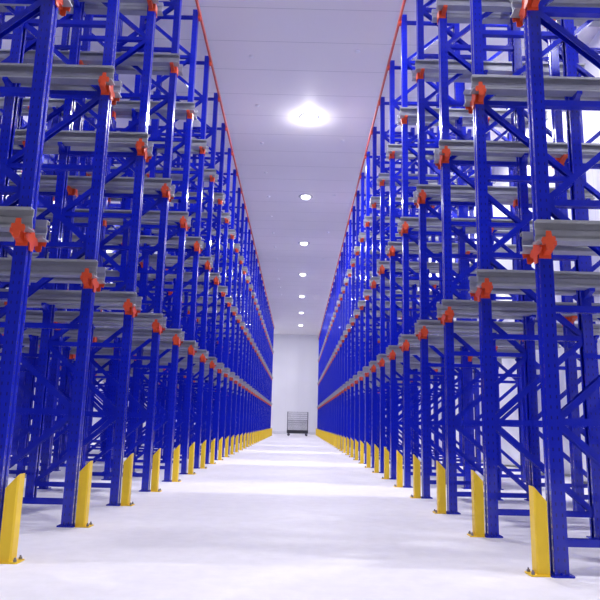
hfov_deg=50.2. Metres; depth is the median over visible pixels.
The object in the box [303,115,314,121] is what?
diffuser
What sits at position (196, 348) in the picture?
rail
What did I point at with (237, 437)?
guard
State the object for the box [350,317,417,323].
rail
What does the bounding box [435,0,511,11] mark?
rail
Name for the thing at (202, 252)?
frame
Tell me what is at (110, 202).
frame
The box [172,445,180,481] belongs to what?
guard
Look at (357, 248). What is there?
rail
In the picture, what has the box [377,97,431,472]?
frame
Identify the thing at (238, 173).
bar
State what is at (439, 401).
frame
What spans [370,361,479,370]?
rail
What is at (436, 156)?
rail
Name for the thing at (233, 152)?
bar
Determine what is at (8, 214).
rail
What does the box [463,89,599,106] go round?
rail
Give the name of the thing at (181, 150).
rail
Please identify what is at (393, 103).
frame
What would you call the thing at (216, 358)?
rail
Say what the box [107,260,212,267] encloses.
rail
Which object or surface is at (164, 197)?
frame
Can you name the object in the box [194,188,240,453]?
frame
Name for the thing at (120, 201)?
frame
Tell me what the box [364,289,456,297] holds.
rail
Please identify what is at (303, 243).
ceiling light
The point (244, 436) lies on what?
guard
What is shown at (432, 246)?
rail
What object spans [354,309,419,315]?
rail
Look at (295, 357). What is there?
wall
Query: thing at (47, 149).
rail
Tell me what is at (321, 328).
frame
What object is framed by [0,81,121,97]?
rail
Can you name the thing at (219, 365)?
rail
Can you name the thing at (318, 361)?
frame
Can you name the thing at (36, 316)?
rail
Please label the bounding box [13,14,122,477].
frame
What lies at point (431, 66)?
rail
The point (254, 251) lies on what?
frame
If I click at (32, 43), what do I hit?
frame
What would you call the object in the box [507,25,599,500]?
frame
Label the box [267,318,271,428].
frame
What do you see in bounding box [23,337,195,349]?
rail
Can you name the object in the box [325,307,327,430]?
frame
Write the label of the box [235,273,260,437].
frame
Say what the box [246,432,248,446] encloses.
guard
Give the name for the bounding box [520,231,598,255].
rail
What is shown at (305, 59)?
ceiling
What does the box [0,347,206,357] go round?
rail
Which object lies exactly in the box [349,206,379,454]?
frame
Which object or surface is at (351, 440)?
guard
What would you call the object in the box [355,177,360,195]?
bar
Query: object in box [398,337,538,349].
rail
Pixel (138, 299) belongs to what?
rail
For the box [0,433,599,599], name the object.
floor
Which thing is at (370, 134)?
bar
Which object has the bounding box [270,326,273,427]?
frame
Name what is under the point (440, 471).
guard
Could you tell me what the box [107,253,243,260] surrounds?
rail
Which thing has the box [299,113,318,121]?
ceiling light
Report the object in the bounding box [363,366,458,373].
rail
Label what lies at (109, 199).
frame
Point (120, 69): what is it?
rail
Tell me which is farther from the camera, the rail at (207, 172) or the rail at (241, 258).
the rail at (241, 258)
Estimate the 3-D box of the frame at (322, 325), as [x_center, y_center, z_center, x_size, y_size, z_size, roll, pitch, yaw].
[2.208,6.264,50.008,1.160,8.720,0.400,1,-11,0]
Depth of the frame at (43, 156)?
17.09 m
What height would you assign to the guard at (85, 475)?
0.600 m
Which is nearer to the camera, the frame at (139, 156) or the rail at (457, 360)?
the frame at (139, 156)
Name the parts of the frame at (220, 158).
post, post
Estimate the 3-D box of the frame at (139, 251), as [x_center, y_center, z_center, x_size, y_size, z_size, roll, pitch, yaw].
[-7.013,1.287,25.341,1.160,8.720,0.400,1,-11,0]
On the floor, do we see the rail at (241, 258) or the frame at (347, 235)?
the frame at (347, 235)
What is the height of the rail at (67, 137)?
0.165 m
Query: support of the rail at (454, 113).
attached to the frame at (406, 232)
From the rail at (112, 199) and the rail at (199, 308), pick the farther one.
the rail at (199, 308)
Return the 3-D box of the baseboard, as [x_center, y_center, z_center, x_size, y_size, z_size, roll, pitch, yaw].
[-1.798,12.157,58.738,15.200,0.260,0.030,1,-11,0]
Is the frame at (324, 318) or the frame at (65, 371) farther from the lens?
the frame at (324, 318)
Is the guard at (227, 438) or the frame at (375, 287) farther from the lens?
the guard at (227, 438)
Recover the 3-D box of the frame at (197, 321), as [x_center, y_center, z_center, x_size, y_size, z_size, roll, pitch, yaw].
[-4.100,0.765,22.258,1.160,8.720,0.400,1,-11,0]
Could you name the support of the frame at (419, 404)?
on the floor
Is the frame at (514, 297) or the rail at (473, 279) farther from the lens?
the frame at (514, 297)
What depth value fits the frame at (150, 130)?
14.11 m
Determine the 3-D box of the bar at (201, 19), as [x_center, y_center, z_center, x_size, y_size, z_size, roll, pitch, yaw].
[-1.924,-5.299,13.043,0.048,0.165,1.558,1,-11,0]
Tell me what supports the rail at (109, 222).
attached to the frame at (182, 227)
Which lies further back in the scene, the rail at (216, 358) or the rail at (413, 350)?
the rail at (216, 358)
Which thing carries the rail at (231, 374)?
attached to the frame at (237, 216)
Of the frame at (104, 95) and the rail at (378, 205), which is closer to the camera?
the frame at (104, 95)
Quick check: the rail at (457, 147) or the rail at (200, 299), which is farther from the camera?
the rail at (200, 299)
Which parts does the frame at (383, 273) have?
post, post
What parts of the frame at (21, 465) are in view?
post, post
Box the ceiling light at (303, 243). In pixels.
[298,241,309,245]
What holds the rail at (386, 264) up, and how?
attached to the frame at (383, 273)
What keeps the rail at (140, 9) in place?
attached to the frame at (139, 156)
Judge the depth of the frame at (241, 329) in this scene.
23.68 m
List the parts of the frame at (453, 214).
post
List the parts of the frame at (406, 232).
post, post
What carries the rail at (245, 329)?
attached to the frame at (139, 251)
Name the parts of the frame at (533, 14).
post, foot plate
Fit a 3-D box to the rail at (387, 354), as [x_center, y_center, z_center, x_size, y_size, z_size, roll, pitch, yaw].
[3.080,1.056,12.780,2.710,0.165,0.122,1,-11,0]
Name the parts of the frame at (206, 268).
post, post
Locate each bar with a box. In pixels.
[195,0,200,19]
[199,15,211,64]
[210,62,219,100]
[218,96,226,129]
[225,126,232,154]
[232,152,237,174]
[236,173,241,192]
[241,190,245,208]
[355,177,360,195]
[359,154,365,177]
[365,130,371,157]
[371,102,379,133]
[378,67,388,104]
[387,19,400,68]
[399,0,405,23]
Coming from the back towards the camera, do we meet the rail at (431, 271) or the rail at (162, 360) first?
the rail at (162, 360)
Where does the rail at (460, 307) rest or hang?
attached to the frame at (446, 163)
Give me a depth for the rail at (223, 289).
17.53 m
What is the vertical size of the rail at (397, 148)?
0.165 m
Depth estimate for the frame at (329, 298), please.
39.14 m
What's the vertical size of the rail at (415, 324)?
0.165 m
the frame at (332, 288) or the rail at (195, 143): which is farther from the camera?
the frame at (332, 288)
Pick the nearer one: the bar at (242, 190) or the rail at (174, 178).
the rail at (174, 178)
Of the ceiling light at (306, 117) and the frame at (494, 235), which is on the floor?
the frame at (494, 235)
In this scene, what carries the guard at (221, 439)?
on the floor
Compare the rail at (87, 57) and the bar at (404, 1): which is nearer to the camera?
the rail at (87, 57)
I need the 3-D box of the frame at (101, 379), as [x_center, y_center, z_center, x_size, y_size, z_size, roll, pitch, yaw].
[-5.535,0.136,19.175,1.160,8.720,0.400,1,-11,0]
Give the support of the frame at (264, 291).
on the floor
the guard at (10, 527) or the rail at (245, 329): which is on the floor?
the guard at (10, 527)
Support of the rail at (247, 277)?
attached to the frame at (139, 251)
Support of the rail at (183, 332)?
attached to the frame at (182, 227)
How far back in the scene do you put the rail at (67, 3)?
5.49 m
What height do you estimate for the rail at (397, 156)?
0.165 m
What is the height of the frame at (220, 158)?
8.720 m
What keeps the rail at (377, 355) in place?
attached to the frame at (383, 273)
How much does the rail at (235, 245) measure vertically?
0.165 m
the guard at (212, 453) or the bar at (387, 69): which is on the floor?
the guard at (212, 453)
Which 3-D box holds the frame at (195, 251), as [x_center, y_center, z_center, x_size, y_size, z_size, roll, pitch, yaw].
[-2.602,-0.981,13.008,1.170,8.720,0.416,1,-11,0]
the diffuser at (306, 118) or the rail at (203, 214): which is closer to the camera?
the diffuser at (306, 118)
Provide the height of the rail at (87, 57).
0.165 m
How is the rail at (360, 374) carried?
attached to the frame at (363, 202)
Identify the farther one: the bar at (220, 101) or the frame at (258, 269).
the frame at (258, 269)
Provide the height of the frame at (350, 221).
8.720 m
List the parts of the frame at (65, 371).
post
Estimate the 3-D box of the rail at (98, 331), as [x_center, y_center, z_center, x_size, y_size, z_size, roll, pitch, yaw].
[-4.814,0.515,10.973,5.560,0.165,0.122,1,-11,0]
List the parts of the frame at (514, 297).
post, post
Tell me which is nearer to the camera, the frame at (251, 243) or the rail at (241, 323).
the rail at (241, 323)
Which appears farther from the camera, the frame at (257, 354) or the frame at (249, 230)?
the frame at (257, 354)
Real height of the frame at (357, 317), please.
8.720 m
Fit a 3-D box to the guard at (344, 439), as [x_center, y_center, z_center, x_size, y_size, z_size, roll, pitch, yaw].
[1.580,5.188,23.032,0.138,0.600,0.142,1,-11,0]
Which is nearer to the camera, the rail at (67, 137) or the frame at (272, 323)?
the rail at (67, 137)
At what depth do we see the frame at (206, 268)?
14.43 m
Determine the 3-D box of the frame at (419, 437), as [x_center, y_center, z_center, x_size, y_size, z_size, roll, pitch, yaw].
[3.845,0.662,20.716,1.160,8.720,0.400,1,-11,0]
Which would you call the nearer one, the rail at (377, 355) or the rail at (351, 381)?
the rail at (377, 355)
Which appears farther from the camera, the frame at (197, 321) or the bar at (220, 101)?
the frame at (197, 321)
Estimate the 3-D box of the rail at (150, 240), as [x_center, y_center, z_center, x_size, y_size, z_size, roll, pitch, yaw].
[-4.771,-1.249,12.912,5.560,0.165,0.122,1,-11,0]
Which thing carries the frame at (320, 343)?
on the floor
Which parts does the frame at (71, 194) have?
post, post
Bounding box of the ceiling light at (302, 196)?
[298,194,312,199]
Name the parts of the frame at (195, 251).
post, post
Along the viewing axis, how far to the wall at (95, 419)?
29.05 m
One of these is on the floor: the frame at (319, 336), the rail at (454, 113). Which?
the frame at (319, 336)
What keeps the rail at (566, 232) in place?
attached to the frame at (533, 14)
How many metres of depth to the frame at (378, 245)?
26.27 m
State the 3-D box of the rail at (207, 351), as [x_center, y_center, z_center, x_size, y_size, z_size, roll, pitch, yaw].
[-4.830,1.160,14.322,5.560,0.165,0.122,1,-11,0]
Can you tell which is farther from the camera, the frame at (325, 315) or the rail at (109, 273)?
the frame at (325, 315)
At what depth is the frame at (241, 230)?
22.13 m
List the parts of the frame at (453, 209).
post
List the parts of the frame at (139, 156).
post, post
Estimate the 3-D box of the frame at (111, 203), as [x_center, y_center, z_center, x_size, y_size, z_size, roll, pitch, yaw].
[-6.999,0.694,22.258,1.160,8.720,0.400,1,-11,0]
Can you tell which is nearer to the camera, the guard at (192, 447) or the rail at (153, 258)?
the guard at (192, 447)
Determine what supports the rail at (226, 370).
attached to the frame at (227, 305)
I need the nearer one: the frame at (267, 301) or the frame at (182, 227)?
the frame at (182, 227)
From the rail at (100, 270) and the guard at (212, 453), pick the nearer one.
the rail at (100, 270)
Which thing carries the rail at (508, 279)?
attached to the frame at (480, 104)
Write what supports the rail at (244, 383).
attached to the frame at (144, 396)
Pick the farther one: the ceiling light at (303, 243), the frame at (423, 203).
the ceiling light at (303, 243)
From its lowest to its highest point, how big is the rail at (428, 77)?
0.165 m
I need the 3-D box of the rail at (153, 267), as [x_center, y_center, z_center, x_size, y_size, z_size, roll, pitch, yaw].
[-4.771,-1.233,24.101,5.560,0.165,0.122,1,-11,0]
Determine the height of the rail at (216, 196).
0.165 m
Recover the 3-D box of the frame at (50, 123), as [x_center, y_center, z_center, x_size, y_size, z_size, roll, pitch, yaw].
[-5.513,-0.755,14.550,1.160,8.720,0.400,1,-11,0]
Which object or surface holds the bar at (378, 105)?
attached to the frame at (383, 273)
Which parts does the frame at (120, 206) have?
post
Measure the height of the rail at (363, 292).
0.165 m
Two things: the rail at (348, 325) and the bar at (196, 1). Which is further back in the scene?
the rail at (348, 325)
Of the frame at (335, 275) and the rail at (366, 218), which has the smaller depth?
the rail at (366, 218)
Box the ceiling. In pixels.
[1,0,599,334]
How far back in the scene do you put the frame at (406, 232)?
11.30 m
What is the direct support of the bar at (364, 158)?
attached to the frame at (363, 202)
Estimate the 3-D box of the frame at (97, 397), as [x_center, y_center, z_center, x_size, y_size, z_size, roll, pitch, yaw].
[-7.006,0.991,23.800,1.160,8.720,0.400,1,-11,0]
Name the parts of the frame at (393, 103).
post, post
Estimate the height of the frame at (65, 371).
8.720 m
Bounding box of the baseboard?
[272,431,315,434]
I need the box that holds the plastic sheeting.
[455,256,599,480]
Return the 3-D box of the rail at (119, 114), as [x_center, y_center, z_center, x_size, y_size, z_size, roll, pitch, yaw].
[-4.715,-3.557,12.033,5.560,0.165,0.122,1,-11,0]
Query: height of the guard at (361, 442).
0.600 m
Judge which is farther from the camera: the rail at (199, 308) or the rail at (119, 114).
the rail at (199, 308)
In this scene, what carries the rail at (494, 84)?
attached to the frame at (480, 104)
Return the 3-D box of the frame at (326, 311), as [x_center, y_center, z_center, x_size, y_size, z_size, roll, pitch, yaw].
[2.237,5.077,43.842,1.160,8.720,0.400,1,-11,0]
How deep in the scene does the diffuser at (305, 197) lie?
23.44 m
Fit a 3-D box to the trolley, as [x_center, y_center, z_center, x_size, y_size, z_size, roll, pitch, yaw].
[-0.194,9.974,51.544,1.700,1.900,0.900,1,-11,0]
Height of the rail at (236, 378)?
0.165 m
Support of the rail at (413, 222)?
attached to the frame at (406, 232)
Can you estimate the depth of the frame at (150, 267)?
18.62 m
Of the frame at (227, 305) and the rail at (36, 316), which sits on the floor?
the frame at (227, 305)
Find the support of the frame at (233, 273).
on the floor
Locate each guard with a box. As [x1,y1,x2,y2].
[0,473,24,563]
[75,461,93,527]
[120,453,134,505]
[151,448,161,491]
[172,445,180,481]
[188,442,195,474]
[200,440,206,468]
[210,439,215,463]
[218,437,222,459]
[225,436,228,456]
[230,435,234,454]
[235,434,238,451]
[239,433,242,449]
[243,433,246,448]
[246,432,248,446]
[334,434,337,447]
[339,435,342,450]
[342,436,345,452]
[345,437,348,454]
[349,438,353,456]
[353,439,357,459]
[358,440,363,463]
[364,443,370,467]
[372,444,378,472]
[381,447,388,478]
[393,450,402,486]
[410,454,420,497]
[432,461,445,513]
[467,470,484,536]
[524,485,550,576]
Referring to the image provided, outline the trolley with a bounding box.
[287,412,307,435]
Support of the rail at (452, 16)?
attached to the frame at (446, 163)
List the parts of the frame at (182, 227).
post, post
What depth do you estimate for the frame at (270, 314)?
45.32 m
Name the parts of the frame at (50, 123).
post, post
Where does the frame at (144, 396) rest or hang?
on the floor
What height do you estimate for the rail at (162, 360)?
0.165 m
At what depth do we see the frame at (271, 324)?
48.41 m
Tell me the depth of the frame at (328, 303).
40.67 m
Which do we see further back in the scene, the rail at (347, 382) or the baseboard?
the baseboard
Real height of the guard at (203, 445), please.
0.600 m
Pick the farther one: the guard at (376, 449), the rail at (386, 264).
the rail at (386, 264)
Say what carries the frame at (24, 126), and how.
on the floor
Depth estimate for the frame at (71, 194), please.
9.69 m
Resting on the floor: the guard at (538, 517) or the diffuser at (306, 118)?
the guard at (538, 517)
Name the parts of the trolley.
wire panel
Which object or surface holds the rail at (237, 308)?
attached to the frame at (237, 216)
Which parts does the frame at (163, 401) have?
post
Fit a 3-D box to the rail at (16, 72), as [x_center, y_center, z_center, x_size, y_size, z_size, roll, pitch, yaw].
[-4.742,-2.436,6.745,5.560,0.165,0.122,1,-11,0]
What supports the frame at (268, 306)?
on the floor
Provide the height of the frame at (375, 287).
8.720 m
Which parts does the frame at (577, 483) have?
post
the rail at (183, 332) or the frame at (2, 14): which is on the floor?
the frame at (2, 14)
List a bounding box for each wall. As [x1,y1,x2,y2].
[6,162,194,440]
[236,334,318,431]
[385,30,599,475]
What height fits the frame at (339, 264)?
8.720 m
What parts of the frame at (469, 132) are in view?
post, post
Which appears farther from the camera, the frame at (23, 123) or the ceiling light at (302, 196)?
the ceiling light at (302, 196)
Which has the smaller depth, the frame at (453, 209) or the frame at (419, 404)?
the frame at (453, 209)
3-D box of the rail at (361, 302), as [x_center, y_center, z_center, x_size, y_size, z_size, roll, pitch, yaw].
[3.103,0.131,19.079,2.710,0.165,0.122,1,-11,0]
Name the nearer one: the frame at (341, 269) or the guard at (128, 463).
the guard at (128, 463)
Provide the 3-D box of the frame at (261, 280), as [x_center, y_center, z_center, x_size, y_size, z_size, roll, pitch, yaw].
[-2.708,3.174,34.592,1.160,8.720,0.400,1,-11,0]
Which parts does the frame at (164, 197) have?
post, post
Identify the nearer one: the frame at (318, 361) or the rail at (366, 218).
the rail at (366, 218)
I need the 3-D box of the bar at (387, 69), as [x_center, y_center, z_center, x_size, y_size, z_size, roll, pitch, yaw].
[1.903,-4.909,14.585,0.048,0.165,1.558,1,-11,0]
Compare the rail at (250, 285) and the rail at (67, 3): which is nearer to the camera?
the rail at (67, 3)
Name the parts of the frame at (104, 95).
post, foot plate, post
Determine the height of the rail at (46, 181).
0.165 m
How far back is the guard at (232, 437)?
19.90 m
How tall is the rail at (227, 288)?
0.165 m
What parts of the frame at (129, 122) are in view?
post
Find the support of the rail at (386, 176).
attached to the frame at (383, 273)
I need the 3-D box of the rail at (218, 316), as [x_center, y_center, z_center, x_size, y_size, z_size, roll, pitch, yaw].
[-4.814,0.531,22.162,5.560,0.165,0.122,1,-11,0]
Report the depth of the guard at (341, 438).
24.52 m
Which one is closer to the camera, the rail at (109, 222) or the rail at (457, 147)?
the rail at (457, 147)
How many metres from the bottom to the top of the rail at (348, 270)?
0.165 m
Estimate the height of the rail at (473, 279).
0.165 m
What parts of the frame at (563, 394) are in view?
post, post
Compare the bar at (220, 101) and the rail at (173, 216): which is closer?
the rail at (173, 216)
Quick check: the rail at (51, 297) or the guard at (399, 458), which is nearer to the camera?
the rail at (51, 297)
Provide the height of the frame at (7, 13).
8.720 m
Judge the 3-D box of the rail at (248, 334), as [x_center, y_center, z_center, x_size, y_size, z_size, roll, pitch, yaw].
[-4.836,1.422,26.787,5.560,0.165,0.122,1,-11,0]
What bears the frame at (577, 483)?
on the floor
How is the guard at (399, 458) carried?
on the floor
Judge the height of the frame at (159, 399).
8.720 m
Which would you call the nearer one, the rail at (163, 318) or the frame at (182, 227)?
the rail at (163, 318)
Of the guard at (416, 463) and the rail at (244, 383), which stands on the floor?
the guard at (416, 463)
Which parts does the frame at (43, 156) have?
post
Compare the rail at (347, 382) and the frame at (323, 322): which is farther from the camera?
the frame at (323, 322)
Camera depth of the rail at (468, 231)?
11.62 m
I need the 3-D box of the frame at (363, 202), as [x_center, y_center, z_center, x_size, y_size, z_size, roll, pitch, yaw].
[2.353,0.328,19.175,1.160,8.720,0.400,1,-11,0]
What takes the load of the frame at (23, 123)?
on the floor
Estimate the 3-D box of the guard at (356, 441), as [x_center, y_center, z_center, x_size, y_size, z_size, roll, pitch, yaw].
[1.601,4.298,18.407,0.138,0.600,0.142,1,-11,0]
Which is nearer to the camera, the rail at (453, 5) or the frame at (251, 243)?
the rail at (453, 5)
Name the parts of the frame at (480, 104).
post, foot plate, post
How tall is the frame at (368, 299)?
8.720 m
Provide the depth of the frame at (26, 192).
4.95 m
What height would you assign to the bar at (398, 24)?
0.165 m
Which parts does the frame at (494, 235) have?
post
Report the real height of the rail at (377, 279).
0.165 m
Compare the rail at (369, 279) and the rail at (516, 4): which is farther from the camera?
the rail at (369, 279)
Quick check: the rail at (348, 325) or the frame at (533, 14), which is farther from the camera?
the rail at (348, 325)
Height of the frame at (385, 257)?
8.720 m
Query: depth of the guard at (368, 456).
15.27 m
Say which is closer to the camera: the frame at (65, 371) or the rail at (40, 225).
the rail at (40, 225)
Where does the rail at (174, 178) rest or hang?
attached to the frame at (206, 268)
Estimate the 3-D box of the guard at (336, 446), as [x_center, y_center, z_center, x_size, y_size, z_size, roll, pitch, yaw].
[1.558,6.079,27.657,0.138,0.600,0.142,1,-11,0]
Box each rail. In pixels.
[0,0,72,6]
[0,2,163,15]
[0,49,179,66]
[0,63,114,84]
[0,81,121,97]
[0,97,194,112]
[0,109,197,119]
[0,129,148,147]
[0,206,34,232]
[0,220,49,241]
[0,257,97,278]
[0,267,106,283]
[0,288,136,306]
[0,297,142,309]
[0,310,162,325]
[0,327,181,338]
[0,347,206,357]
[0,356,215,363]
[0,358,216,364]
[7,252,211,264]
[9,174,171,190]
[13,143,153,155]
[17,166,215,176]
[17,173,217,181]
[21,361,222,368]
[23,331,184,340]
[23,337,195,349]
[24,342,197,350]
[29,282,226,292]
[32,63,182,75]
[35,317,166,327]
[36,208,188,221]
[39,185,174,196]
[49,233,201,245]
[51,217,190,226]
[54,196,224,203]
[68,288,227,294]
[70,0,158,3]
[75,351,208,358]
[89,192,223,199]
[96,367,228,373]
[96,378,242,383]
[97,372,233,377]
[97,375,238,380]
[102,308,237,313]
[102,311,240,319]
[103,381,245,385]
[105,241,203,249]
[105,270,219,279]
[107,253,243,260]
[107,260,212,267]
[109,226,234,235]
[134,326,247,332]
[137,276,220,282]
[137,295,231,302]
[148,139,206,148]
[149,305,236,311]
[152,266,246,271]
[157,146,208,153]
[189,212,229,219]
[198,321,244,326]
[198,333,250,337]
[203,243,239,248]
[219,284,252,288]
[221,276,249,280]
[341,336,385,340]
[343,330,401,335]
[346,381,419,387]
[347,269,409,275]
[347,324,385,329]
[349,378,410,383]
[350,259,418,263]
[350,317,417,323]
[353,375,419,381]
[354,246,385,252]
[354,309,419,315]
[358,371,438,378]
[359,232,437,240]
[359,300,439,307]
[363,292,455,299]
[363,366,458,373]
[364,216,399,222]
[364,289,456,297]
[369,201,468,209]
[369,279,438,287]
[370,277,438,285]
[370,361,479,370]
[371,196,413,203]
[376,355,419,363]
[377,178,455,186]
[377,264,476,273]
[378,173,495,183]
[378,261,494,270]
[378,354,502,363]
[386,150,434,159]
[386,246,476,253]
[386,347,515,358]
[388,144,438,153]
[388,241,515,252]
[388,345,519,354]
[397,115,527,127]
[398,222,532,233]
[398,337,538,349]
[399,107,548,120]
[400,217,532,230]
[401,334,560,347]
[412,70,525,82]
[413,191,531,204]
[414,323,478,335]
[415,59,585,76]
[416,184,594,199]
[417,320,599,335]
[431,9,599,26]
[434,150,599,165]
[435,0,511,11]
[436,304,599,321]
[438,139,599,158]
[441,299,599,317]
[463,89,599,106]
[468,276,599,295]
[470,74,599,96]
[476,269,599,290]
[510,0,599,19]
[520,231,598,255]
[532,219,599,245]
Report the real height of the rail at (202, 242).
0.165 m
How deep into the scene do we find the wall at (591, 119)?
14.66 m
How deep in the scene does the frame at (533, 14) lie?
4.84 m
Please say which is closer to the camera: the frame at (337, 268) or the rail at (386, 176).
the rail at (386, 176)
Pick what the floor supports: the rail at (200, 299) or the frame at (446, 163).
the frame at (446, 163)
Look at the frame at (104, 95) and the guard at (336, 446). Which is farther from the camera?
the guard at (336, 446)
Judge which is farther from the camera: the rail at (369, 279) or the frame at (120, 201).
the frame at (120, 201)
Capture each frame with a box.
[0,0,70,533]
[0,0,119,527]
[0,6,37,344]
[0,12,5,48]
[0,12,35,361]
[0,14,92,488]
[0,97,56,458]
[8,120,61,456]
[11,156,79,454]
[12,97,95,463]
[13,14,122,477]
[24,0,157,505]
[40,121,115,459]
[52,80,133,471]
[53,202,110,448]
[66,157,121,449]
[80,0,181,491]
[86,91,155,457]
[89,268,112,453]
[91,225,116,440]
[92,203,119,442]
[99,251,140,445]
[100,201,144,450]
[101,9,198,481]
[101,121,163,458]
[124,155,180,458]
[127,251,169,443]
[129,56,209,473]
[136,184,189,454]
[140,253,158,438]
[152,92,217,468]
[154,190,196,446]
[159,205,204,444]
[162,122,224,463]
[175,148,230,459]
[188,169,235,456]
[192,252,222,439]
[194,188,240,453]
[201,203,244,447]
[205,273,233,437]
[210,217,247,449]
[214,229,250,448]
[218,240,252,441]
[225,250,255,445]
[230,258,257,439]
[230,266,259,442]
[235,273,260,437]
[239,280,262,436]
[239,286,263,434]
[243,291,265,430]
[246,301,267,429]
[252,297,266,430]
[252,306,268,429]
[265,310,269,428]
[266,314,270,428]
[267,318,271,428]
[268,324,271,428]
[269,323,272,427]
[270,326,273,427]
[317,361,318,428]
[318,333,320,428]
[318,336,319,418]
[319,343,320,428]
[320,325,322,429]
[320,328,321,418]
[321,322,323,429]
[322,318,324,430]
[323,315,325,430]
[324,311,326,430]
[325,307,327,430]
[326,303,328,431]
[327,298,329,431]
[328,293,346,433]
[329,288,346,438]
[331,282,350,439]
[333,275,355,434]
[334,268,354,440]
[336,261,359,441]
[338,252,364,443]
[341,242,365,444]
[344,232,371,451]
[346,220,377,452]
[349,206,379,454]
[354,190,389,457]
[359,172,397,459]
[364,151,403,464]
[370,127,417,467]
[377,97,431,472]
[378,245,401,450]
[385,257,410,447]
[387,60,445,479]
[389,227,418,448]
[397,210,420,450]
[399,14,470,488]
[401,258,433,452]
[409,186,441,461]
[414,0,503,500]
[420,172,462,465]
[429,128,480,467]
[435,5,541,513]
[449,131,501,473]
[461,82,525,482]
[465,0,599,538]
[485,24,544,489]
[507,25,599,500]
[512,0,599,578]
[544,19,599,517]
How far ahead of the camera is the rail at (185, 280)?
16.24 m
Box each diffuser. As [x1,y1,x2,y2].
[301,195,309,199]
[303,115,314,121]
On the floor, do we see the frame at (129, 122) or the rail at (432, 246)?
the frame at (129, 122)
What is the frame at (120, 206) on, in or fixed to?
on the floor
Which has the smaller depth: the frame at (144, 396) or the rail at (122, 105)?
the rail at (122, 105)
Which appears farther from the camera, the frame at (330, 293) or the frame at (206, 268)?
the frame at (330, 293)
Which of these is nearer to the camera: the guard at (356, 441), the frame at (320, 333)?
the guard at (356, 441)
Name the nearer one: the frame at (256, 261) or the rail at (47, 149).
the rail at (47, 149)
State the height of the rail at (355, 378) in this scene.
0.165 m
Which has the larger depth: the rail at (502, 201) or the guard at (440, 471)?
the rail at (502, 201)
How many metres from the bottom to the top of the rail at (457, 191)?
0.165 m
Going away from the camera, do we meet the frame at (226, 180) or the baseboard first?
the frame at (226, 180)
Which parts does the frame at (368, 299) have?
post, post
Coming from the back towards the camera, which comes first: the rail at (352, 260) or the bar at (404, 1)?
the rail at (352, 260)
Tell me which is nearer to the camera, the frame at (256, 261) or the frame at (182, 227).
the frame at (182, 227)
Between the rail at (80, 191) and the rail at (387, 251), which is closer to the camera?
the rail at (80, 191)
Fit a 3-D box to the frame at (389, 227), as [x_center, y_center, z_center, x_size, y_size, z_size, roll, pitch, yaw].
[3.830,1.255,23.800,1.160,8.720,0.400,1,-11,0]
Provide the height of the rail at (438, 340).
0.165 m
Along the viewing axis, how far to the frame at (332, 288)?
36.04 m
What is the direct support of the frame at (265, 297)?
on the floor
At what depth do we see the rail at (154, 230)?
19.47 m
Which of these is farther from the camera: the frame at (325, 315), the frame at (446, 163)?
the frame at (325, 315)
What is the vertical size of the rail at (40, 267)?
0.165 m
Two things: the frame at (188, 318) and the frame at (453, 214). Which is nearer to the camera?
the frame at (453, 214)
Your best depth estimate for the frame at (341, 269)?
28.31 m
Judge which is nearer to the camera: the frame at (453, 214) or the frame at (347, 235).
the frame at (453, 214)
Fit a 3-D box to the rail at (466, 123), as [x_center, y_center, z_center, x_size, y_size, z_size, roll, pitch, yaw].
[3.188,-3.363,12.033,2.710,0.165,0.122,1,-11,0]
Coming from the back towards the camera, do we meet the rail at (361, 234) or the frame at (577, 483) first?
the rail at (361, 234)
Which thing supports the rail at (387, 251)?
attached to the frame at (393, 103)
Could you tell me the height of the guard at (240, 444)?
0.600 m
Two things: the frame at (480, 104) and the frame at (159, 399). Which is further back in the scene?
the frame at (159, 399)
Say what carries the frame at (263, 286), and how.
on the floor
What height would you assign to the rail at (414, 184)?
0.165 m
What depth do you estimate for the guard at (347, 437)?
21.44 m
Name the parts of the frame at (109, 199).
post, post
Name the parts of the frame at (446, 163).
post, post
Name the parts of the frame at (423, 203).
post, post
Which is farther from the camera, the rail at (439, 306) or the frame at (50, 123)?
the frame at (50, 123)
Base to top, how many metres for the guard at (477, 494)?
0.600 m
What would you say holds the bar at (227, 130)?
attached to the frame at (226, 180)
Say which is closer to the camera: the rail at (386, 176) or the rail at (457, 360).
the rail at (457, 360)
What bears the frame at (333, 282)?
on the floor
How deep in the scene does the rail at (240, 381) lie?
23.29 m
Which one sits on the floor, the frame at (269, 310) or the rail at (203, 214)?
the frame at (269, 310)
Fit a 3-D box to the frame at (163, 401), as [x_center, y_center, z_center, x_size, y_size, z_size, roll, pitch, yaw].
[-4.078,-0.126,17.633,1.160,8.720,0.400,1,-11,0]
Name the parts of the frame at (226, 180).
post, post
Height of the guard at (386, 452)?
0.600 m
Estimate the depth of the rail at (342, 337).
26.77 m
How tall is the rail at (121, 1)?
0.165 m
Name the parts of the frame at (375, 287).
post, post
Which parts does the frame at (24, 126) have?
post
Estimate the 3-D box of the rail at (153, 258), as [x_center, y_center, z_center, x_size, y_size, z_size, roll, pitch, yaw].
[-4.778,-0.953,14.454,5.560,0.165,0.122,1,-11,0]
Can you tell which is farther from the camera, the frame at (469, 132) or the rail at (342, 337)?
the rail at (342, 337)
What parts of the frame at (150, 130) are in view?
post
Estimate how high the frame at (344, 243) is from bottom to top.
8.720 m
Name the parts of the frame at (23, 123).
post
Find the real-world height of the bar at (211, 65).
0.165 m
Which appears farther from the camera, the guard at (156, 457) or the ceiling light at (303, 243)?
the ceiling light at (303, 243)
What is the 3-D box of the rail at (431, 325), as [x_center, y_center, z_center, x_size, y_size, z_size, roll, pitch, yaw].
[3.096,0.412,9.432,2.710,0.165,0.122,1,-11,0]
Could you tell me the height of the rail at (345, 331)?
0.165 m

